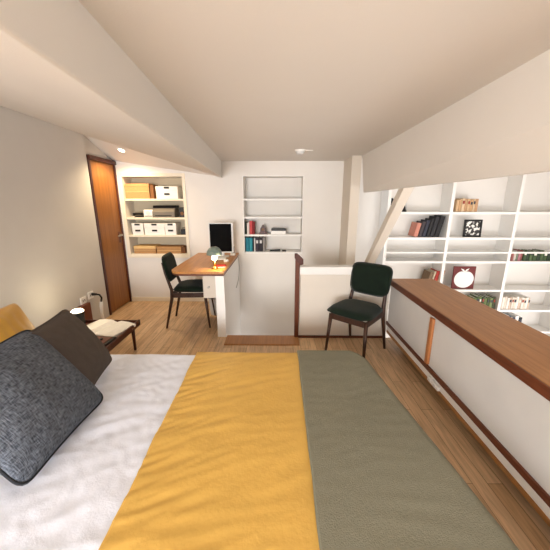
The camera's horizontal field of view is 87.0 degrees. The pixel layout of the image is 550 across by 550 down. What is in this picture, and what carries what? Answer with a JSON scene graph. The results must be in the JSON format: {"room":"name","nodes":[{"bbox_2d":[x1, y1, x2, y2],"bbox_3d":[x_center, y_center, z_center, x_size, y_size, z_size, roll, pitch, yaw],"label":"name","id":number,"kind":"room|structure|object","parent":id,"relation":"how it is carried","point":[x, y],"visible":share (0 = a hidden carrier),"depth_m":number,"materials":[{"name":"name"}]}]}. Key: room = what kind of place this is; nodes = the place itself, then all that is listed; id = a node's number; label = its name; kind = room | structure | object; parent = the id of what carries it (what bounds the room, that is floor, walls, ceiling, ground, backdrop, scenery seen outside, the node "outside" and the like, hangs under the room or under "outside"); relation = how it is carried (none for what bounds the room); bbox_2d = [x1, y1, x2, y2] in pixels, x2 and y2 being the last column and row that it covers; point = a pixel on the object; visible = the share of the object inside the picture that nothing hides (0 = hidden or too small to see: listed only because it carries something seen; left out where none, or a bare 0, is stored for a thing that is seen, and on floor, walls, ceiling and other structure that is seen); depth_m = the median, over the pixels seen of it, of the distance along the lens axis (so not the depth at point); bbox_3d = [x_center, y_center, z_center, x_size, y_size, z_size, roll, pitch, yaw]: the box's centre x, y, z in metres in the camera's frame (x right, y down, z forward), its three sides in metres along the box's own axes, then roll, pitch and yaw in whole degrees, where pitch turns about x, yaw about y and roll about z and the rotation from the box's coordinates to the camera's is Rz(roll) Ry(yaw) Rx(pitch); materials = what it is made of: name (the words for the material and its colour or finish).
{"room":"loft bedroom","nodes":[
{"label":"loft bedroom","id":0,"kind":"room"},
{"bbox_2d":[0,106,110,327],"bbox_3d":[-2.161,1.313,0.769,0.150,4.600,7.217,0,14,1],"label":"wall","id":1,"kind":"structure","parent":0,"point":[49,255],"depth_m":2.61,"materials":[{"name":"white paint"}]},
{"bbox_2d":[80,296,86,304],"bbox_3d":[-2.054,0.274,3.108,0.014,0.080,0.090,0,14,1],"label":"wall socket","id":2,"kind":"object","parent":1,"relation":"attached to","point":[83,300],"visible":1,"depth_m":3.10,"materials":[{"name":"white paint"}]},
{"bbox_2d":[87,291,93,299],"bbox_3d":[-2.052,0.223,3.230,0.014,0.080,0.090,0,14,1],"label":"wall socket","id":3,"kind":"object","parent":1,"relation":"attached to","point":[90,296],"visible":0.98,"depth_m":3.21,"materials":[{"name":"white paint"}]},
{"bbox_2d":[81,135,109,316],"bbox_3d":[-2.066,-0.489,3.339,0.021,2.060,0.035,0,14,1],"label":"trim","id":4,"kind":"structure","parent":1,"relation":"attached to","point":[82,138],"depth_m":3.30,"materials":[{"name":"wood"}]},
{"bbox_2d":[91,293,104,318],"bbox_3d":[-1.999,0.366,3.307,0.090,0.360,0.088,0,14,1],"label":"plug","id":5,"kind":"object","parent":1,"relation":"attached to","point":[92,294],"visible":0.96,"depth_m":3.31,"materials":[{"name":"black plastic"}]},
{"bbox_2d":[86,154,131,314],"bbox_3d":[-2.051,-0.473,3.657,0.084,1.875,0.545,0,14,1],"label":"door","id":6,"kind":"structure","parent":1,"relation":"in","point":[102,171],"depth_m":3.63,"materials":[{"name":"brown wood"}]},
{"bbox_2d":[0,0,221,177],"bbox_3d":[-1.176,-0.676,0.222,1.820,0.575,7.133,0,14,1],"label":"beam","id":7,"kind":"structure","parent":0,"point":[59,66],"depth_m":1.00,"materials":[{"name":"paint"}]},
{"bbox_2d":[84,135,213,175],"bbox_3d":[-1.418,-1.491,3.430,1.510,0.638,0.587,0,14,1],"label":"ceiling","id":8,"kind":"structure","parent":0,"point":[134,157],"depth_m":3.54,"materials":[{"name":"paint"}]},
{"bbox_2d":[116,148,125,152],"bbox_3d":[-1.794,-1.456,3.387,0.103,0.045,0.096,5,15,18],"label":"recessed light","id":9,"kind":"object","parent":8,"relation":"in","point":[118,149],"visible":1,"depth_m":3.38,"materials":[{"name":"white paint"}]},
{"bbox_2d":[215,256,240,336],"bbox_3d":[-0.546,1.358,3.796,0.090,3.055,1.132,0,14,1],"label":"wall","id":10,"kind":"structure","parent":0,"point":[227,294],"depth_m":3.21,"materials":[{"name":"white paint"}]},
{"bbox_2d":[172,253,238,297],"bbox_3d":[-0.778,-0.022,3.450,0.557,0.300,1.132,0,14,1],"label":"desk","id":11,"kind":"object","parent":10,"relation":"attached to","point":[200,264],"visible":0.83,"depth_m":3.01,"materials":[{"name":"brown wood"}]},
{"bbox_2d":[206,246,221,268],"bbox_3d":[-0.621,-0.177,2.971,0.156,0.232,0.156,0,14,1],"label":"desk lamp","id":12,"kind":"object","parent":11,"relation":"on","point":[214,251],"visible":1,"depth_m":2.92,"materials":[{"name":"gold metal"}]},
{"bbox_2d":[208,223,233,256],"bbox_3d":[-0.671,-0.440,3.628,0.300,0.425,0.140,-1,14,-5],"label":"monitor","id":13,"kind":"object","parent":11,"relation":"on","point":[220,234],"visible":0.77,"depth_m":3.60,"materials":[{"name":"silver metal"}]},
{"bbox_2d":[216,264,225,267],"bbox_3d":[-0.578,-0.096,3.097,0.106,0.014,0.120,-1,14,-5],"label":"notebook","id":14,"kind":"object","parent":11,"relation":"on","point":[217,265],"visible":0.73,"depth_m":3.09,"materials":[{"name":"paper"}]},
{"bbox_2d":[115,161,343,334],"bbox_3d":[-0.679,0.387,4.294,3.340,4.700,0.300,0,14,1],"label":"wall","id":15,"kind":"structure","parent":0,"point":[267,281],"depth_m":3.90,"materials":[{"name":"white paint"}]},
{"bbox_2d":[118,173,190,257],"bbox_3d":[-1.587,-0.800,3.971,0.855,1.100,0.251,0,14,1],"label":"shelves","id":16,"kind":"object","parent":15,"relation":"attached to","point":[140,205],"visible":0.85,"depth_m":3.97,"materials":[{"name":"beige paint"}]},
{"bbox_2d":[133,213,143,216],"bbox_3d":[-1.845,-0.819,3.950,0.173,0.060,0.090,0,14,1],"label":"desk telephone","id":17,"kind":"object","parent":16,"relation":"on","point":[134,214],"visible":0.7,"depth_m":3.93,"materials":[{"name":"black plastic"}]},
{"bbox_2d":[131,222,148,234],"bbox_3d":[-1.855,-0.643,4.010,0.154,0.155,0.203,0,14,1],"label":"storage box","id":18,"kind":"object","parent":16,"relation":"on","point":[138,228],"visible":0.91,"depth_m":3.92,"materials":[{"name":"white paint"}]},
{"bbox_2d":[124,184,157,198],"bbox_3d":[-1.784,-1.122,3.893,0.370,0.189,0.196,0,14,1],"label":"cardboard box","id":19,"kind":"object","parent":16,"relation":"on","point":[132,191],"visible":0.94,"depth_m":3.81,"materials":[{"name":"brown cardboard"}]},
{"bbox_2d":[133,244,160,253],"bbox_3d":[-1.789,-0.369,4.080,0.304,0.104,0.196,0,14,1],"label":"cardboard box","id":20,"kind":"object","parent":16,"relation":"on","point":[141,248],"visible":0.83,"depth_m":3.99,"materials":[{"name":"brown cardboard"}]},
{"bbox_2d":[143,210,152,216],"bbox_3d":[-1.700,-0.835,3.931,0.130,0.100,0.096,0,14,1],"label":"router","id":21,"kind":"object","parent":16,"relation":"on","point":[147,213],"visible":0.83,"depth_m":3.89,"materials":[{"name":"white paint"}]},
{"bbox_2d":[144,222,168,234],"bbox_3d":[-1.627,-0.642,4.007,0.279,0.155,0.203,0,14,1],"label":"storage box","id":22,"kind":"object","parent":16,"relation":"on","point":[151,228],"visible":0.91,"depth_m":3.92,"materials":[{"name":"white cardboard"}]},
{"bbox_2d":[152,205,178,216],"bbox_3d":[-1.490,-0.868,3.949,0.310,0.155,0.202,0,14,1],"label":"printer","id":23,"kind":"object","parent":16,"relation":"on","point":[158,210],"visible":0.99,"depth_m":3.88,"materials":[{"name":"black plastic"}]},
{"bbox_2d":[155,186,182,198],"bbox_3d":[-1.417,-1.103,3.891,0.289,0.155,0.203,0,14,1],"label":"storage box","id":24,"kind":"object","parent":16,"relation":"on","point":[162,192],"visible":0.99,"depth_m":3.80,"materials":[{"name":"white paint"}]},
{"bbox_2d":[156,245,186,253],"bbox_3d":[-1.433,-0.363,4.078,0.387,0.094,0.196,0,14,1],"label":"cardboard box","id":25,"kind":"object","parent":16,"relation":"on","point":[162,249],"visible":0.91,"depth_m":3.99,"materials":[{"name":"brown cardboard"}]},
{"bbox_2d":[164,222,180,234],"bbox_3d":[-1.409,-0.641,4.005,0.154,0.155,0.203,0,14,1],"label":"storage box","id":26,"kind":"object","parent":16,"relation":"on","point":[171,228],"visible":0.97,"depth_m":3.92,"materials":[{"name":"white cardboard"}]},
{"bbox_2d":[179,207,183,216],"bbox_3d":[-1.245,-0.852,3.938,0.076,0.130,0.125,0,14,1],"label":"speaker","id":27,"kind":"object","parent":16,"relation":"on","point":[181,209],"visible":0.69,"depth_m":3.88},
{"bbox_2d":[181,227,185,234],"bbox_3d":[-1.245,-0.606,3.981,0.070,0.098,0.100,0,14,1],"label":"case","id":28,"kind":"object","parent":16,"relation":"on","point":[183,232],"visible":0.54,"depth_m":3.94,"materials":[{"name":"plastic"}]},
{"bbox_2d":[132,297,208,300],"bbox_3d":[-1.321,0.345,4.130,1.460,0.060,0.013,0,14,1],"label":"baseboard","id":29,"kind":"structure","parent":15,"relation":"attached to","point":[133,298],"depth_m":4.12,"materials":[{"name":"beige paint"}]},
{"bbox_2d":[242,175,303,253],"bbox_3d":[-0.025,-0.811,3.952,0.794,1.014,0.251,0,14,1],"label":"shelves","id":30,"kind":"object","parent":15,"relation":"attached to","point":[270,202],"visible":0.89,"depth_m":4.01,"materials":[{"name":"white paint"}]},
{"bbox_2d":[246,237,249,251],"bbox_3d":[-0.376,-0.434,4.039,0.048,0.190,0.173,0,14,1],"label":"binder","id":31,"kind":"object","parent":30,"relation":"on","point":[247,238],"visible":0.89,"depth_m":3.96,"materials":[{"name":"cardboard"}]},
{"bbox_2d":[247,222,249,233],"bbox_3d":[-0.362,-0.643,3.982,0.035,0.150,0.153,0,14,1],"label":"book","id":32,"kind":"object","parent":30,"relation":"on","point":[248,226],"visible":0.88,"depth_m":3.92,"materials":[{"name":"paper"}]},
{"bbox_2d":[249,236,252,251],"bbox_3d":[-0.328,-0.434,4.038,0.043,0.190,0.173,0,14,1],"label":"binder","id":33,"kind":"object","parent":30,"relation":"on","point":[250,237],"visible":0.91,"depth_m":3.96,"materials":[{"name":"cardboard"}]},
{"bbox_2d":[249,220,252,233],"bbox_3d":[-0.323,-0.654,3.973,0.040,0.175,0.153,0,14,1],"label":"book","id":34,"kind":"object","parent":30,"relation":"on","point":[250,221],"visible":0.94,"depth_m":3.91,"materials":[{"name":"paper"}]},
{"bbox_2d":[255,236,259,251],"bbox_3d":[-0.243,-0.433,4.037,0.048,0.190,0.174,0,14,1],"label":"binder","id":35,"kind":"object","parent":30,"relation":"on","point":[256,238],"visible":0.9,"depth_m":3.96,"materials":[{"name":"cardboard"}]},
{"bbox_2d":[259,237,262,251],"bbox_3d":[-0.193,-0.433,4.036,0.048,0.190,0.174,0,14,1],"label":"binder","id":36,"kind":"object","parent":30,"relation":"on","point":[260,238],"visible":0.95,"depth_m":3.96,"materials":[{"name":"cardboard"}]},
{"bbox_2d":[259,225,266,233],"bbox_3d":[-0.165,-0.627,3.973,0.100,0.122,0.064,0,14,1],"label":"mantel clock","id":37,"kind":"object","parent":30,"relation":"on","point":[262,229],"visible":1,"depth_m":3.95,"materials":[{"name":"red wood"}]},
{"bbox_2d":[263,237,264,251],"bbox_3d":[-0.153,-0.433,4.037,0.028,0.190,0.173,0,14,1],"label":"binder","id":38,"kind":"object","parent":30,"relation":"on","point":[263,237],"visible":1,"depth_m":3.96,"materials":[{"name":"cardboard"}]},
{"bbox_2d":[271,228,285,233],"bbox_3d":[0.048,-0.607,3.996,0.205,0.072,0.164,0,14,1],"label":"box","id":39,"kind":"object","parent":30,"relation":"on","point":[273,230],"visible":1,"depth_m":3.92,"materials":[{"name":"white paint"}]},
{"bbox_2d":[79,0,549,160],"bbox_3d":[0.129,-0.654,0.231,1.750,0.122,7.167,0,14,1],"label":"ceiling","id":40,"kind":"structure","parent":0,"point":[256,80],"depth_m":1.09,"materials":[{"name":"paint"}]},
{"bbox_2d":[295,149,312,154],"bbox_3d":[0.289,-1.239,2.925,0.185,0.040,0.110,0,14,1],"label":"smoke detector","id":41,"kind":"object","parent":40,"relation":"attached to","point":[298,151],"visible":1,"depth_m":2.90,"materials":[{"name":"white paint"}]},
{"bbox_2d":[105,301,549,549],"bbox_3d":[-0.391,1.348,0.734,3.790,0.250,7.167,0,14,1],"label":"floor","id":42,"kind":"structure","parent":0,"point":[188,332],"depth_m":2.30,"materials":[{"name":"brown wood"}]},
{"bbox_2d":[70,302,92,319],"bbox_3d":[-0.753,0.851,1.574,2.643,0.310,3.330,0,14,1],"label":"table lamp","id":43,"kind":"object","parent":42,"relation":"on","point":[87,306],"visible":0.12,"depth_m":3.12,"materials":[{"name":"red wood"}]},
{"bbox_2d":[0,354,195,549],"bbox_3d":[-1.239,0.868,1.367,1.561,0.221,1.667,0,14,1],"label":"sheet","id":44,"kind":"object","parent":43,"relation":"on","point":[74,500],"visible":0.44,"depth_m":1.20,"materials":[{"name":"white fabric"}]},
{"bbox_2d":[0,303,34,341],"bbox_3d":[-1.843,0.430,1.960,0.213,0.351,0.487,0,14,1],"label":"pillow","id":45,"kind":"object","parent":44,"relation":"on","point":[13,320],"visible":0.44,"depth_m":2.03,"materials":[{"name":"yellow fabric"}]},
{"bbox_2d":[0,330,102,485],"bbox_3d":[-1.105,0.536,1.288,0.370,0.422,0.538,0,14,1],"label":"pillow","id":46,"kind":"object","parent":44,"relation":"on","point":[45,398],"visible":1,"depth_m":1.24,"materials":[{"name":"grey fabric"}]},
{"bbox_2d":[29,309,111,384],"bbox_3d":[-1.177,0.439,1.697,0.269,0.402,0.491,-3,14,-12],"label":"pillow","id":47,"kind":"object","parent":44,"relation":"on","point":[70,336],"visible":0.68,"depth_m":1.65,"materials":[{"name":"brown fabric"}]},
{"bbox_2d":[98,352,319,549],"bbox_3d":[-0.198,0.860,1.354,0.759,0.233,1.690,0,14,1],"label":"throw","id":48,"kind":"object","parent":43,"relation":"on","point":[227,465],"visible":0.98,"depth_m":1.18,"materials":[{"name":"yellow fabric"}]},
{"bbox_2d":[297,350,518,549],"bbox_3d":[0.513,0.892,1.356,0.749,0.316,1.730,0,14,1],"label":"throw","id":49,"kind":"object","parent":43,"relation":"on","point":[380,482],"visible":0.99,"depth_m":1.14,"materials":[{"name":"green fabric"}]},
{"bbox_2d":[85,319,139,351],"bbox_3d":[-1.650,0.632,2.498,0.735,0.290,0.600,0,14,1],"label":"bedside table","id":50,"kind":"object","parent":42,"relation":"on","point":[123,335],"visible":0.24,"depth_m":2.59,"materials":[{"name":"brown wood"}]},
{"bbox_2d":[71,308,85,323],"bbox_3d":[-1.776,0.393,2.620,0.108,0.176,0.108,0,14,1],"label":"bedside lamp","id":51,"kind":"object","parent":50,"relation":"on","point":[79,312],"visible":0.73,"depth_m":2.59,"materials":[{"name":"black plastic"}]},
{"bbox_2d":[71,308,83,313],"bbox_3d":[-1.776,0.329,2.604,0.104,0.044,0.104,0,14,1],"label":"diffuser","id":52,"kind":"object","parent":51,"relation":"attached to","point":[79,310],"depth_m":2.58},
{"bbox_2d":[97,336,116,346],"bbox_3d":[-1.419,0.529,2.300,0.250,0.066,0.150,2,14,6],"label":"wooden box","id":53,"kind":"object","parent":50,"relation":"on","point":[105,340],"visible":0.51,"depth_m":2.30,"materials":[{"name":"wood"}]},
{"bbox_2d":[87,319,136,336],"bbox_3d":[-1.506,0.475,2.565,0.420,0.044,0.300,4,14,14],"label":"open book","id":54,"kind":"object","parent":50,"relation":"on","point":[101,327],"visible":0.52,"depth_m":2.56,"materials":[{"name":"paper"}]},
{"bbox_2d":[161,252,215,327],"bbox_3d":[-0.971,0.155,3.334,0.516,0.817,0.414,-1,14,-2],"label":"dining chair","id":55,"kind":"object","parent":42,"relation":"on","point":[168,263],"visible":0.7,"depth_m":3.18,"materials":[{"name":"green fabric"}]},
{"bbox_2d":[208,298,216,314],"bbox_3d":[-0.745,0.378,3.656,0.188,0.224,0.188,0,14,1],"label":"waste bin","id":56,"kind":"object","parent":42,"relation":"on","point":[209,299],"visible":0.28,"depth_m":3.59,"materials":[{"name":"silver metal"}]},
{"bbox_2d":[324,262,392,357],"bbox_3d":[0.755,0.329,2.632,0.414,0.817,0.516,12,18,40],"label":"dining chair","id":57,"kind":"object","parent":42,"relation":"on","point":[372,279],"visible":0.99,"depth_m":2.62,"materials":[{"name":"green fabric"}]},
{"bbox_2d":[386,279,549,526],"bbox_3d":[1.296,0.823,0.984,0.423,0.648,3.940,0,14,1],"label":"sideboard","id":58,"kind":"object","parent":42,"relation":"on","point":[491,368],"depth_m":1.59,"materials":[{"name":"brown wood"}]},
{"bbox_2d":[299,275,389,335],"bbox_3d":[0.701,1.468,3.258,0.895,3.100,0.060,0,14,1],"label":"wall","id":59,"kind":"structure","parent":0,"point":[318,293],"depth_m":2.93,"materials":[{"name":"white paint"}]},
{"bbox_2d":[224,335,298,345],"bbox_3d":[-0.130,0.677,2.954,0.745,0.042,0.205,0,14,1],"label":"step","id":60,"kind":"structure","parent":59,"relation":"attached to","point":[271,340],"depth_m":2.93,"materials":[{"name":"brown wood"}]},
{"bbox_2d":[294,253,302,336],"bbox_3d":[0.234,0.230,2.924,0.085,0.905,0.060,0,14,1],"label":"newel post","id":61,"kind":"object","parent":60,"relation":"on","point":[298,259],"visible":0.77,"depth_m":2.89,"materials":[{"name":"brown wood"}]},
{"bbox_2d":[298,335,381,337],"bbox_3d":[0.678,0.641,3.015,0.900,0.022,0.015,0,14,1],"label":"baseboard","id":62,"kind":"structure","parent":59,"relation":"attached to","point":[299,336],"depth_m":3.01,"materials":[{"name":"brown wood"}]},
{"bbox_2d":[300,265,392,274],"bbox_3d":[0.696,-0.053,2.895,0.905,0.077,0.112,0,14,1],"label":"trim","id":63,"kind":"structure","parent":59,"relation":"attached to","point":[304,269],"depth_m":2.85,"materials":[{"name":"white paint"}]},
{"bbox_2d":[355,158,381,262],"bbox_3d":[2.861,0.322,4.764,3.770,4.600,0.150,0,14,1],"label":"wall","id":64,"kind":"structure","parent":0,"point":[369,202],"depth_m":4.42,"materials":[{"name":"white paint"}]},
{"bbox_2d":[363,49,549,192],"bbox_3d":[1.081,-0.452,0.042,0.320,0.623,6.720,0,14,1],"label":"beam","id":65,"kind":"structure","parent":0,"point":[502,128],"depth_m":1.39,"materials":[{"name":"paint"}]},
{"bbox_2d":[364,187,413,262],"bbox_3d":[1.124,-0.360,3.110,0.085,1.193,1.206,0,14,1],"label":"brace","id":66,"kind":"object","parent":65,"relation":"attached to","point":[402,195],"visible":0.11,"depth_m":2.81,"materials":[{"name":"beige paint"}]},
{"bbox_3d":[1.207,3.532,1.586,7.200,0.100,8.200,0,14,1],"label":"floor","id":67,"kind":"structure","parent":0,"visible":0},
{"bbox_2d":[339,156,361,264],"bbox_3d":[0.927,0.671,3.978,0.110,4.300,0.417,0,14,1],"label":"post","id":68,"kind":"object","parent":67,"relation":"on","point":[352,165],"visible":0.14,"depth_m":3.48,"materials":[{"name":"grey paint"}]},
{"bbox_2d":[375,172,549,337],"bbox_3d":[2.974,0.488,4.573,2.784,4.370,0.300,0,14,1],"label":"bookcase","id":69,"kind":"object","parent":67,"relation":"on","point":[514,211],"visible":0.4,"depth_m":4.36,"materials":[{"name":"white paint"}]},
{"bbox_2d":[408,222,421,236],"bbox_3d":[2.058,-0.672,4.272,0.098,0.208,0.193,0,14,1],"label":"book","id":70,"kind":"object","parent":69,"relation":"on","point":[414,229],"visible":1,"depth_m":4.21,"materials":[{"name":"paper"}]},
{"bbox_2d":[417,221,425,236],"bbox_3d":[2.122,-0.680,4.269,0.093,0.226,0.193,0,14,1],"label":"book","id":71,"kind":"object","parent":69,"relation":"on","point":[422,222],"visible":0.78,"depth_m":4.18,"materials":[{"name":"paper"}]},
{"bbox_2d":[421,219,429,236],"bbox_3d":[2.181,-0.690,4.266,0.097,0.245,0.193,0,14,1],"label":"book","id":72,"kind":"object","parent":69,"relation":"on","point":[426,221],"visible":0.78,"depth_m":4.18,"materials":[{"name":"paper"}]},
{"bbox_2d":[421,269,432,278],"bbox_3d":[2.321,0.060,4.456,0.106,0.265,0.203,0,14,1],"label":"book","id":73,"kind":"object","parent":69,"relation":"on","point":[427,274],"visible":0.45,"depth_m":4.42,"materials":[{"name":"paper"}]},
{"bbox_2d":[425,218,434,236],"bbox_3d":[2.237,-0.699,4.263,0.096,0.264,0.193,0,14,1],"label":"book","id":74,"kind":"object","parent":69,"relation":"on","point":[431,220],"visible":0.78,"depth_m":4.18,"materials":[{"name":"paper"}]},
{"bbox_2d":[428,268,435,278],"bbox_3d":[2.371,0.055,4.454,0.089,0.275,0.203,0,14,1],"label":"book","id":75,"kind":"object","parent":69,"relation":"on","point":[431,270],"visible":0.35,"depth_m":4.35,"materials":[{"name":"paper"}]},
{"bbox_2d":[429,216,439,236],"bbox_3d":[2.300,-0.714,4.259,0.116,0.296,0.193,0,14,1],"label":"book","id":76,"kind":"object","parent":69,"relation":"on","point":[436,218],"visible":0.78,"depth_m":4.17,"materials":[{"name":"paper"}]},
{"bbox_2d":[431,268,439,280],"bbox_3d":[2.419,0.051,4.453,0.110,0.284,0.203,0,14,1],"label":"book","id":77,"kind":"object","parent":69,"relation":"on","point":[437,271],"visible":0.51,"depth_m":4.35,"materials":[{"name":"paper"}]},
{"bbox_2d":[434,215,445,236],"bbox_3d":[2.373,-0.720,4.257,0.128,0.308,0.193,0,14,1],"label":"book","id":78,"kind":"object","parent":69,"relation":"on","point":[442,218],"visible":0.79,"depth_m":4.17,"materials":[{"name":"paper"}]},
{"bbox_2d":[453,200,458,211],"bbox_3d":[2.582,-0.998,4.181,0.038,0.166,0.173,0,14,1],"label":"book","id":79,"kind":"object","parent":69,"relation":"on","point":[456,202],"visible":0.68,"depth_m":4.12,"materials":[{"name":"paper"}]},
{"bbox_2d":[455,199,461,211],"bbox_3d":[2.619,-1.000,4.181,0.035,0.171,0.173,0,14,1],"label":"book","id":80,"kind":"object","parent":69,"relation":"on","point":[460,200],"visible":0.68,"depth_m":4.10,"materials":[{"name":"paper"}]},
{"bbox_2d":[456,198,465,211],"bbox_3d":[2.659,-1.006,4.173,0.043,0.186,0.174,0,14,1],"label":"book","id":81,"kind":"object","parent":69,"relation":"on","point":[463,199],"visible":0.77,"depth_m":4.10,"materials":[{"name":"paper"}]},
{"bbox_2d":[451,266,475,288],"bbox_3d":[2.843,0.040,4.372,0.330,0.345,0.027,0,12,1],"label":"picture","id":82,"kind":"object","parent":69,"relation":"on","point":[463,277],"visible":0.91,"depth_m":4.36,"materials":[{"name":"white paint"}]},
{"bbox_2d":[466,199,470,211],"bbox_3d":[2.737,-1.004,4.176,0.041,0.179,0.174,0,14,1],"label":"book","id":83,"kind":"object","parent":69,"relation":"on","point":[468,200],"visible":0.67,"depth_m":4.10,"materials":[{"name":"paper"}]},
{"bbox_2d":[469,200,472,211],"bbox_3d":[2.777,-0.998,4.183,0.038,0.166,0.174,0,14,1],"label":"book","id":84,"kind":"object","parent":69,"relation":"on","point":[471,201],"visible":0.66,"depth_m":4.10,"materials":[{"name":"paper"}]},
{"bbox_2d":[462,220,482,236],"bbox_3d":[2.874,-0.679,4.219,0.250,0.250,0.033,1,14,3],"label":"framed photograph","id":85,"kind":"object","parent":69,"relation":"on","point":[472,228],"visible":0.94,"depth_m":4.22,"materials":[{"name":"black plastic"}]},
{"bbox_2d":[471,199,475,211],"bbox_3d":[2.814,-1.002,4.178,0.033,0.176,0.174,0,14,1],"label":"book","id":86,"kind":"object","parent":69,"relation":"on","point":[474,200],"visible":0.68,"depth_m":4.10,"materials":[{"name":"paper"}]},
{"bbox_2d":[474,199,478,211],"bbox_3d":[2.852,-1.004,4.179,0.041,0.179,0.173,0,14,1],"label":"book","id":87,"kind":"object","parent":69,"relation":"on","point":[477,200],"visible":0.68,"depth_m":4.10,"materials":[{"name":"paper"}]},
{"bbox_2d":[475,293,484,303],"bbox_3d":[3.181,0.408,4.519,0.036,0.199,0.174,0,14,1],"label":"book","id":88,"kind":"object","parent":69,"relation":"on","point":[483,297],"visible":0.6,"depth_m":4.44,"materials":[{"name":"paper"}]},
{"bbox_2d":[480,294,489,305],"bbox_3d":[3.264,0.413,4.525,0.038,0.185,0.174,0,14,1],"label":"book","id":89,"kind":"object","parent":69,"relation":"on","point":[487,297],"visible":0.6,"depth_m":4.44,"materials":[{"name":"paper"}]},
{"bbox_2d":[486,295,492,306],"bbox_3d":[3.308,0.418,4.520,0.047,0.178,0.174,0,14,1],"label":"book","id":90,"kind":"object","parent":69,"relation":"on","point":[491,298],"visible":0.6,"depth_m":4.44,"materials":[{"name":"paper"}]},
{"bbox_2d":[486,294,495,308],"bbox_3d":[3.352,0.413,4.521,0.040,0.188,0.174,0,14,1],"label":"book","id":91,"kind":"object","parent":69,"relation":"on","point":[493,297],"visible":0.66,"depth_m":4.45,"materials":[{"name":"paper"}]},
{"bbox_2d":[500,297,504,308],"bbox_3d":[3.491,0.413,4.517,0.037,0.189,0.173,0,14,1],"label":"book","id":92,"kind":"object","parent":69,"relation":"on","point":[503,298],"visible":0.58,"depth_m":4.44,"materials":[{"name":"paper"}]},
{"bbox_2d":[503,295,506,308],"bbox_3d":[3.528,0.407,4.520,0.034,0.200,0.173,0,14,1],"label":"book","id":93,"kind":"object","parent":69,"relation":"on","point":[505,301],"visible":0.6,"depth_m":4.44,"materials":[{"name":"paper"}]},
{"bbox_2d":[503,294,511,308],"bbox_3d":[3.601,0.413,4.521,0.036,0.187,0.174,0,14,1],"label":"book","id":94,"kind":"object","parent":69,"relation":"on","point":[510,300],"visible":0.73,"depth_m":4.45,"materials":[{"name":"paper"}]},
{"bbox_2d":[505,297,509,308],"bbox_3d":[3.564,0.418,4.517,0.036,0.180,0.173,0,14,1],"label":"book","id":95,"kind":"object","parent":69,"relation":"on","point":[508,298],"visible":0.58,"depth_m":4.44,"materials":[{"name":"paper"}]},
{"bbox_2d":[505,294,513,308],"bbox_3d":[3.634,0.414,4.515,0.028,0.188,0.174,0,14,1],"label":"book","id":96,"kind":"object","parent":69,"relation":"on","point":[512,301],"visible":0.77,"depth_m":4.44,"materials":[{"name":"paper"}]},
{"bbox_2d":[507,294,516,308],"bbox_3d":[3.668,0.414,4.516,0.040,0.188,0.174,0,14,1],"label":"book","id":97,"kind":"object","parent":69,"relation":"on","point":[515,298],"visible":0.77,"depth_m":4.44,"materials":[{"name":"paper"}]},
{"bbox_2d":[507,312,518,320],"bbox_3d":[3.759,0.732,4.602,0.057,0.240,0.174,0,14,1],"label":"book","id":98,"kind":"object","parent":69,"relation":"on","point":[515,316],"visible":0.37,"depth_m":4.54,"materials":[{"name":"paper"}]},
{"bbox_2d":[510,294,518,308],"bbox_3d":[3.708,0.408,4.519,0.038,0.199,0.174,0,14,1],"label":"book","id":99,"kind":"object","parent":69,"relation":"on","point":[517,300],"visible":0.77,"depth_m":4.44,"materials":[{"name":"paper"}]},
{"bbox_2d":[516,294,523,308],"bbox_3d":[3.787,0.416,4.517,0.038,0.184,0.174,0,14,1],"label":"book","id":100,"kind":"object","parent":69,"relation":"on","point":[522,299],"visible":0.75,"depth_m":4.44,"materials":[{"name":"paper"}]},
{"bbox_2d":[518,249,526,260],"bbox_3d":[3.674,-0.300,4.338,0.042,0.149,0.174,0,14,1],"label":"book","id":101,"kind":"object","parent":69,"relation":"on","point":[523,255],"visible":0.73,"depth_m":4.27,"materials":[{"name":"paper"}]},
{"bbox_2d":[518,294,528,308],"bbox_3d":[3.857,0.415,4.521,0.032,0.184,0.173,0,14,1],"label":"book","id":102,"kind":"object","parent":69,"relation":"on","point":[518,294],"visible":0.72,"depth_m":4.45,"materials":[{"name":"paper"}]},
{"bbox_2d":[521,249,533,260],"bbox_3d":[3.770,-0.301,4.343,0.048,0.149,0.174,0,14,1],"label":"book","id":103,"kind":"object","parent":69,"relation":"on","point":[530,255],"visible":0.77,"depth_m":4.27,"materials":[{"name":"paper"}]},
{"bbox_2d":[528,249,540,260],"bbox_3d":[3.877,-0.298,4.341,0.052,0.144,0.173,0,14,1],"label":"book","id":104,"kind":"object","parent":69,"relation":"on","point":[538,255],"visible":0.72,"depth_m":4.27,"materials":[{"name":"paper"}]},
{"bbox_2d":[532,251,536,260],"bbox_3d":[3.822,-0.295,4.341,0.055,0.138,0.174,0,14,1],"label":"book","id":105,"kind":"object","parent":69,"relation":"on","point":[534,255],"visible":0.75,"depth_m":4.26,"materials":[{"name":"paper"}]},
{"bbox_2d":[532,249,543,260],"bbox_3d":[3.925,-0.302,4.340,0.043,0.154,0.173,0,14,1],"label":"book","id":106,"kind":"object","parent":69,"relation":"on","point":[541,255],"visible":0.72,"depth_m":4.27,"materials":[{"name":"paper"}]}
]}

